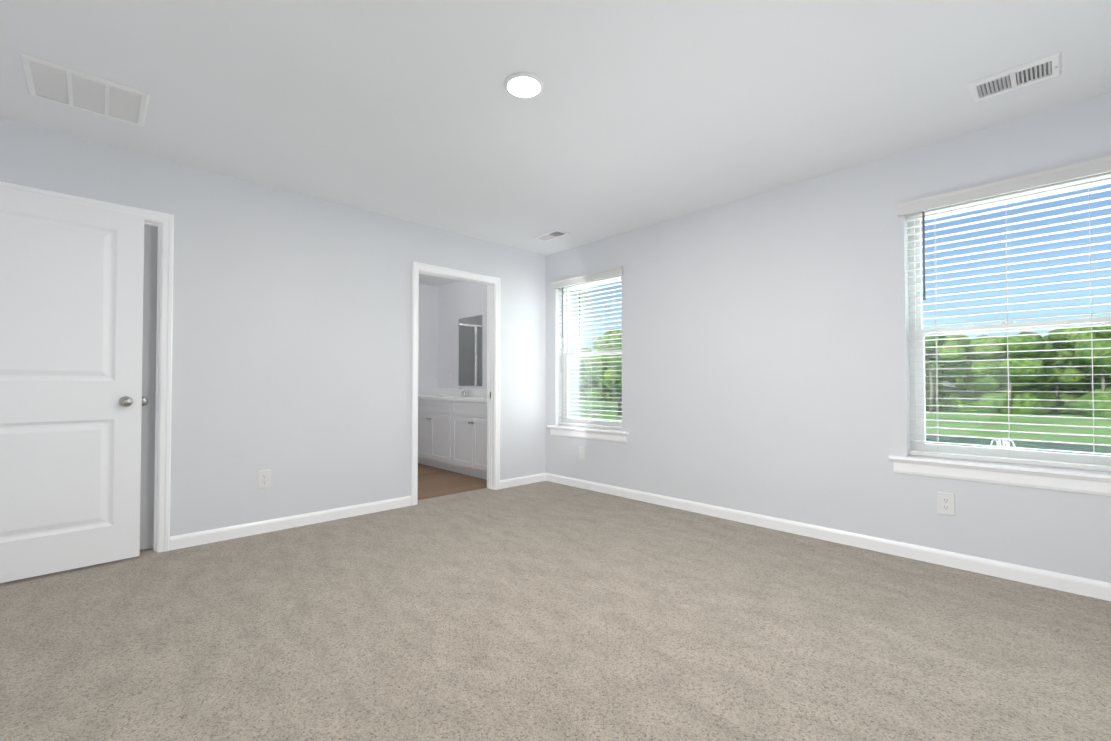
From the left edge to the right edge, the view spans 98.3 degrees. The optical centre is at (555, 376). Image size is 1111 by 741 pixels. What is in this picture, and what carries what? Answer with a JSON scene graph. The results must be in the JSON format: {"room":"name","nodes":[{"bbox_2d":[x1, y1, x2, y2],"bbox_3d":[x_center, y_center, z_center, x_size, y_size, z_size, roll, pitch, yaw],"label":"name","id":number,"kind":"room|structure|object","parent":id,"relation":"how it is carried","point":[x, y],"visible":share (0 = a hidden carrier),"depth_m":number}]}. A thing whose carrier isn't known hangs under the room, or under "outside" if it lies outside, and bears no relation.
{"room":"empty bedroom","nodes":[
{"label":"empty bedroom","id":0,"kind":"room"},
{"bbox_2d":[0,118,545,536],"bbox_3d":[-1.667,-0.126,3.807,4.200,2.440,0.116,1,-1,-44],"label":"wall","id":1,"kind":"structure","parent":0,"point":[292,346],"depth_m":3.47},
{"bbox_2d":[0,189,143,582],"bbox_3d":[-2.758,0.044,2.576,0.147,2.022,0.821,-1,-1,43],"label":"door leaf","id":2,"kind":"structure","parent":1,"relation":"in","point":[71,307],"depth_m":2.64},
{"bbox_2d":[140,225,157,549],"bbox_3d":[-2.800,0.053,2.742,0.812,2.022,0.089,1,-1,-44],"label":"closet door leaf","id":3,"kind":"structure","parent":1,"relation":"in","point":[148,390],"depth_m":3.00},
{"bbox_2d":[0,181,499,552],"bbox_3d":[-1.866,0.040,3.614,3.497,2.102,0.156,1,-1,-44],"label":"door frame","id":4,"kind":"structure","parent":1,"relation":"attached to","point":[167,221],"depth_m":3.00},
{"bbox_2d":[258,470,270,488],"bbox_3d":[-2.035,0.714,3.356,0.078,0.125,0.008,1,-1,-44],"label":"outlet","id":5,"kind":"object","parent":1,"relation":"attached to","point":[264,478],"visible":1,"depth_m":3.35},
{"bbox_2d":[170,496,410,549],"bbox_3d":[-1.820,1.048,3.551,1.613,0.083,0.014,1,-1,-44],"label":"baseboard","id":6,"kind":"structure","parent":1,"relation":"attached to","point":[237,531],"depth_m":3.42},
{"bbox_2d":[500,473,545,488],"bbox_3d":[-0.338,1.072,4.963,0.595,0.083,0.014,1,-1,-44],"label":"baseboard","id":7,"kind":"structure","parent":1,"relation":"attached to","point":[518,481],"depth_m":4.95},
{"bbox_2d":[418,284,437,395],"bbox_3d":[-2.350,-0.084,6.336,1.700,2.440,0.120,1,-1,-44],"label":"wall","id":8,"kind":"structure","parent":0,"point":[427,334],"depth_m":6.78},
{"bbox_2d":[418,463,486,499],"bbox_3d":[-1.905,1.127,5.848,1.700,0.004,3.170,1,-1,-44],"label":"floor","id":9,"kind":"structure","parent":0,"point":[434,482],"depth_m":5.06},
{"bbox_2d":[418,388,486,479],"bbox_3d":[-1.149,0.634,5.873,0.576,0.980,2.168,1,-1,-44],"label":"bathroom vanity","id":10,"kind":"object","parent":9,"relation":"on","point":[452,429],"visible":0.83,"depth_m":5.59},
{"bbox_2d":[456,387,469,395],"bbox_3d":[-1.201,0.186,6.141,0.151,0.123,0.170,1,-1,-44],"label":"faucet","id":11,"kind":"object","parent":10,"relation":"on","point":[464,392],"visible":1,"depth_m":6.14},
{"bbox_2d":[0,481,1110,740],"bbox_3d":[-1.157,1.210,3.292,4.460,0.250,8.100,1,-1,-44],"label":"floor carpet","id":12,"kind":"object","parent":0,"point":[544,611],"visible":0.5,"depth_m":1.95},
{"bbox_2d":[0,0,1110,286],"bbox_3d":[-1.157,-1.454,3.337,4.460,0.200,8.100,1,-1,-44],"label":"ceiling","id":13,"kind":"structure","parent":0,"point":[634,114],"depth_m":2.31},
{"bbox_2d":[18,51,149,126],"bbox_3d":[-2.253,-1.365,2.319,0.425,0.012,0.400,1,-1,-44],"label":"ceiling vent","id":14,"kind":"object","parent":13,"relation":"in","point":[55,82],"visible":1,"depth_m":2.29},
{"bbox_2d":[504,72,543,98],"bbox_3d":[-0.148,-1.365,2.257,0.190,0.015,0.190,1,-1,-44],"label":"recessed light","id":15,"kind":"object","parent":13,"relation":"in","point":[524,85],"visible":1,"depth_m":2.24},
{"bbox_2d":[533,229,569,241],"bbox_3d":[-0.039,-1.324,4.511,0.175,0.019,0.340,1,-1,-44],"label":"ceiling vent","id":16,"kind":"object","parent":13,"relation":"in","point":[552,235],"visible":1,"depth_m":4.49},
{"bbox_2d":[967,51,1061,101],"bbox_3d":[2.106,-1.363,2.208,0.205,0.019,0.305,1,-1,-44],"label":"ceiling vent","id":17,"kind":"object","parent":13,"relation":"in","point":[1038,70],"visible":1,"depth_m":2.19},
{"bbox_2d":[437,93,1110,582],"bbox_3d":[0.400,-0.109,4.798,0.160,2.440,8.100,1,-1,-44],"label":"wall","id":18,"kind":"structure","parent":0,"point":[765,353],"depth_m":3.31},
{"bbox_2d":[458,315,482,385],"bbox_3d":[-1.114,-0.335,6.267,0.008,0.916,0.550,1,-1,-44],"label":"bathroom mirror","id":19,"kind":"object","parent":18,"relation":"attached to","point":[470,351],"visible":1,"depth_m":6.25},
{"bbox_2d":[579,447,584,459],"bbox_3d":[0.264,0.763,4.804,0.008,0.125,0.078,1,-1,-44],"label":"outlet","id":20,"kind":"object","parent":18,"relation":"attached to","point":[582,453],"visible":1,"depth_m":4.80},
{"bbox_2d":[551,266,623,429],"bbox_3d":[0.352,-0.253,4.824,0.194,1.528,0.946,1,-1,-44],"label":"window blind","id":21,"kind":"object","parent":18,"relation":"in","point":[577,292],"depth_m":4.94},
{"bbox_2d":[547,425,628,442],"bbox_3d":[0.326,0.560,4.786,0.144,0.100,1.060,1,-1,-44],"label":"window sill","id":22,"kind":"structure","parent":18,"relation":"attached to","point":[594,433],"depth_m":4.72},
{"bbox_2d":[546,473,1110,600],"bbox_3d":[1.475,1.048,3.524,0.014,0.083,4.600,1,-1,-44],"label":"baseboard","id":23,"kind":"structure","parent":18,"relation":"attached to","point":[1097,589],"depth_m":2.96},
{"bbox_2d":[937,492,954,515],"bbox_3d":[2.230,0.724,2.741,0.008,0.125,0.078,1,-1,-44],"label":"outlet","id":24,"kind":"object","parent":18,"relation":"attached to","point":[945,503],"visible":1,"depth_m":2.74},
{"bbox_2d":[888,455,1110,495],"bbox_3d":[2.434,0.523,2.574,0.144,0.100,1.060,1,-1,-44],"label":"window sill","id":25,"kind":"structure","parent":18,"relation":"attached to","point":[1079,481],"depth_m":2.55},
{"bbox_2d":[897,155,1110,471],"bbox_3d":[2.459,-0.290,2.612,0.194,1.528,0.946,1,-1,-44],"label":"window blind","id":26,"kind":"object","parent":18,"relation":"in","point":[1089,173],"depth_m":2.62},
{"label":"outside","id":27,"kind":"structure","parent":0,"visible":0},
{"bbox_2d":[583,400,1110,444],"bbox_3d":[116.418,6.458,143.766,440.000,0.001,480.000,1,-1,-44],"label":"lawn","id":28,"kind":"structure","parent":27,"point":[1029,428],"depth_m":47.91},
{"bbox_2d":[583,326,1110,417],"bbox_3d":[46.708,-1.542,75.212,79.987,16.533,312.227,1,-1,-44],"label":"trees","id":29,"kind":"object","parent":28,"relation":"on","point":[1045,372],"depth_m":65.15},
{"bbox_2d":[926,435,1110,455],"bbox_3d":[27.444,4.402,23.786,26.099,0.001,45.870,1,-1,-44],"label":"road","id":30,"kind":"structure","parent":28,"relation":"on","point":[1037,445],"depth_m":32.34},
{"bbox_2d":[983,437,1023,449],"bbox_3d":[20.678,3.552,22.194,2.287,1.636,2.347,1,-1,-44],"label":"fountain","id":31,"kind":"object","parent":30,"relation":"on","point":[1007,445],"depth_m":22.17}
]}

